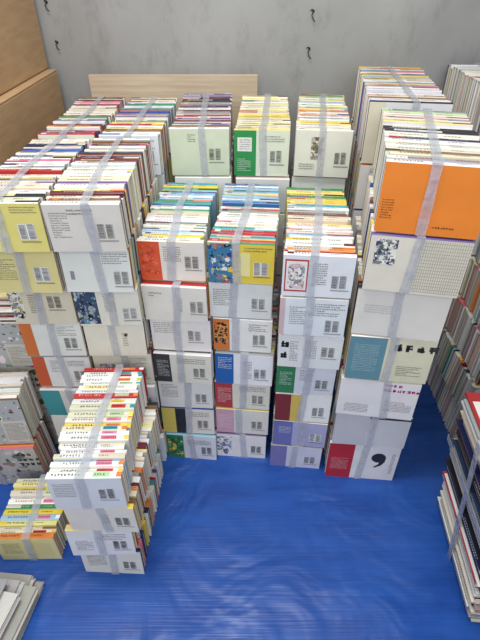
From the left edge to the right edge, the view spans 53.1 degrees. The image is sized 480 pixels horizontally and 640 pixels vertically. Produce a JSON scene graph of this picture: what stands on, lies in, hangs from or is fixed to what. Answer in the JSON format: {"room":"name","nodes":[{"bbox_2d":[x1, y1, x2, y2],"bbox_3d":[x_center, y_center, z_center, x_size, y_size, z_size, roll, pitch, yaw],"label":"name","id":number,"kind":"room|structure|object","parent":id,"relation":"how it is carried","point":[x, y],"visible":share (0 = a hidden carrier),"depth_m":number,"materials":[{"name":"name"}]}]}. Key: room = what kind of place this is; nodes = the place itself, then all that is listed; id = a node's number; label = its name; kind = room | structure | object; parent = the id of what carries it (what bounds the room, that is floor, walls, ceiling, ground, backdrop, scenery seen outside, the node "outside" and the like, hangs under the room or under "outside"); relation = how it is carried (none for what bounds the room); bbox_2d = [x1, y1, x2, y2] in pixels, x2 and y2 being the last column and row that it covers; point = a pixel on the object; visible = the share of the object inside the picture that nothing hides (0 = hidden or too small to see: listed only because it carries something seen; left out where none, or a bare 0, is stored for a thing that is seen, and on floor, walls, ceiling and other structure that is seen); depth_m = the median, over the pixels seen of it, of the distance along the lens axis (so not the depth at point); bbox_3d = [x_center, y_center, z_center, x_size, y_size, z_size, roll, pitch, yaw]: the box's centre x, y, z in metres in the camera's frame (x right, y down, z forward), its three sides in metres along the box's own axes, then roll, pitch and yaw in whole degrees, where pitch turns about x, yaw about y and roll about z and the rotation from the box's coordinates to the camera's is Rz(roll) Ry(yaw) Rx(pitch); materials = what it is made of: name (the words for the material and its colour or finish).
{"room":"book storage room","nodes":[
{"label":"book storage room","id":0,"kind":"room"},
{"bbox_2d":[0,308,479,639],"bbox_3d":[0.000,0.769,1.049,2.200,0.050,3.150,0,37,0],"label":"floor","id":1,"kind":"structure","parent":0,"point":[249,548],"depth_m":1.21,"materials":[{"name":"blue plastic"}]},
{"bbox_2d":[0,572,44,639],"bbox_3d":[-0.696,0.697,1.035,0.412,0.081,0.344,4,37,6],"label":"pile","id":2,"kind":"object","parent":1,"relation":"on","point":[19,593],"visible":1,"depth_m":1.09,"materials":[{"name":"paper"}]},
{"bbox_2d":[0,372,57,484],"bbox_3d":[-0.684,0.309,1.331,0.258,0.344,0.130,0,37,0],"label":"magazine stack","id":3,"kind":"object","parent":1,"relation":"on","point":[28,449],"visible":0.95,"depth_m":1.30,"materials":[{"name":"paper"}]},
{"bbox_2d":[0,292,58,443],"bbox_3d":[-0.676,0.145,1.425,0.256,0.494,0.200,0,37,0],"label":"magazine stack","id":4,"kind":"object","parent":1,"relation":"on","point":[14,357],"visible":0.33,"depth_m":1.28,"materials":[{"name":"paper"}]},
{"bbox_2d":[0,474,68,560],"bbox_3d":[-0.527,0.514,1.258,0.154,0.104,0.184,0,37,0],"label":"books","id":5,"kind":"object","parent":1,"relation":"on","point":[32,528],"visible":0.88,"depth_m":1.20,"materials":[{"name":"paper"}]},
{"bbox_2d":[0,136,94,437],"bbox_3d":[-0.449,-0.003,1.316,0.161,0.860,0.424,0,37,0],"label":"books","id":6,"kind":"object","parent":1,"relation":"on","point":[45,313],"visible":0.56,"depth_m":1.08,"materials":[{"name":"paper"}]},
{"bbox_2d":[38,96,125,142],"bbox_3d":[-0.450,-0.266,1.666,0.167,0.860,0.436,0,37,0],"label":"books","id":7,"kind":"object","parent":1,"relation":"on","point":[88,117],"visible":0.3,"depth_m":1.37,"materials":[{"name":"paper"}]},
{"bbox_2d":[41,137,167,460],"bbox_3d":[-0.301,-0.002,1.315,0.167,0.860,0.430,0,37,0],"label":"books","id":8,"kind":"object","parent":1,"relation":"on","point":[95,214],"visible":0.71,"depth_m":1.03,"materials":[{"name":"paper"}]},
{"bbox_2d":[45,364,163,574],"bbox_3d":[-0.303,0.375,1.180,0.186,0.421,0.332,0,37,0],"label":"books","id":9,"kind":"object","parent":1,"relation":"on","point":[106,475],"visible":1,"depth_m":1.06,"materials":[{"name":"paper"}]},
{"bbox_2d":[99,96,177,191],"bbox_3d":[-0.286,-0.264,1.664,0.173,0.860,0.438,0,37,0],"label":"books","id":10,"kind":"object","parent":1,"relation":"on","point":[152,117],"visible":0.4,"depth_m":1.37,"materials":[{"name":"paper"}]},
{"bbox_2d":[88,74,257,183],"bbox_3d":[-0.228,-0.474,1.906,0.575,0.904,0.015,0,37,0],"label":"plywood panel","id":11,"kind":"object","parent":1,"relation":"on","point":[128,86],"visible":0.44,"depth_m":1.65,"materials":[{"name":"beige wood"}]},
{"bbox_2d":[136,181,218,459],"bbox_3d":[-0.136,0.024,1.382,0.169,0.738,0.370,2,37,3],"label":"books","id":12,"kind":"object","parent":1,"relation":"on","point":[172,245],"visible":0.9,"depth_m":1.19,"materials":[{"name":"paper"}]},
{"bbox_2d":[169,92,233,208],"bbox_3d":[-0.102,-0.279,1.676,0.175,0.868,0.421,0,37,0],"label":"books","id":13,"kind":"object","parent":1,"relation":"on","point":[201,137],"visible":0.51,"depth_m":1.32,"materials":[{"name":"paper"}]},
{"bbox_2d":[207,182,279,457],"bbox_3d":[0.023,0.024,1.382,0.165,0.738,0.362,3,37,4],"label":"books","id":14,"kind":"object","parent":1,"relation":"on","point":[242,244],"visible":1,"depth_m":1.19,"materials":[{"name":"paper"}]},
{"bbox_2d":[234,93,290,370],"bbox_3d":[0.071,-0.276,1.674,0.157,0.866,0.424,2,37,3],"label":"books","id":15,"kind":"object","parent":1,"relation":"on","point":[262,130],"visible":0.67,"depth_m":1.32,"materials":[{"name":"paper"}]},
{"bbox_2d":[270,187,356,468],"bbox_3d":[0.182,0.053,1.344,0.156,0.738,0.377,3,37,4],"label":"books","id":16,"kind":"object","parent":1,"relation":"on","point":[319,257],"visible":1,"depth_m":1.13,"materials":[{"name":"paper"}]},
{"bbox_2d":[290,94,353,192],"bbox_3d":[0.239,-0.274,1.672,0.165,0.866,0.421,4,37,5],"label":"books","id":17,"kind":"object","parent":1,"relation":"on","point":[324,134],"visible":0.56,"depth_m":1.31,"materials":[{"name":"paper"}]},
{"bbox_2d":[344,66,452,230],"bbox_3d":[0.456,-0.311,1.660,0.218,0.940,0.496,5,37,7],"label":"book stack","id":18,"kind":"object","parent":1,"relation":"on","point":[389,87],"visible":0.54,"depth_m":1.33,"materials":[{"name":"paper"}]},
{"bbox_2d":[324,108,479,479],"bbox_3d":[0.373,-0.017,1.268,0.242,0.940,0.418,5,37,7],"label":"book stack","id":19,"kind":"object","parent":1,"relation":"on","point":[416,231],"visible":0.94,"depth_m":1.02,"materials":[{"name":"paper"}]},
{"bbox_2d":[426,232,479,442],"bbox_3d":[0.770,-0.081,1.379,0.219,0.909,0.403,0,37,0],"label":"book stack","id":20,"kind":"object","parent":1,"relation":"on","point":[454,371],"visible":0.58,"depth_m":1.47,"materials":[{"name":"paper"}]},
{"bbox_2d":[437,392,479,622],"bbox_3d":[0.618,0.433,1.085,0.278,0.443,0.307,3,37,4],"label":"pile","id":21,"kind":"object","parent":1,"relation":"on","point":[459,501],"visible":1,"depth_m":1.09,"materials":[{"name":"paper"}]},
{"bbox_2d":[442,63,479,140],"bbox_3d":[0.785,-0.359,1.724,0.220,0.939,0.441,0,37,0],"label":"book stack","id":22,"kind":"object","parent":1,"relation":"on","point":[461,86],"visible":0.14,"depth_m":1.50,"materials":[{"name":"paper"}]},
{"bbox_3d":[-0.841,-0.119,1.807,0.398,0.455,0.631,0,37,0],"label":"cardboard box","id":23,"kind":"object","parent":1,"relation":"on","visible":0},
{"bbox_2d":[0,69,64,165],"bbox_3d":[-0.835,-0.485,1.531,0.411,0.459,0.651,0,37,0],"label":"cardboard box","id":24,"kind":"object","parent":23,"relation":"on","point":[27,109],"visible":0.29,"depth_m":1.43,"materials":[{"name":"brown"}]},
{"bbox_2d":[0,0,47,94],"bbox_3d":[-0.855,-0.860,1.243,0.391,0.484,0.681,0,37,0],"label":"cardboard box","id":25,"kind":"object","parent":24,"relation":"on","point":[22,53],"visible":1,"depth_m":1.44,"materials":[{"name":"brown"}]},
{"bbox_2d":[34,0,479,186],"bbox_3d":[0.000,-1.097,1.571,2.200,2.300,0.070,0,37,0],"label":"wall","id":26,"kind":"structure","parent":0,"point":[269,39],"depth_m":1.63,"materials":[{"name":"grey concrete"}]}
]}

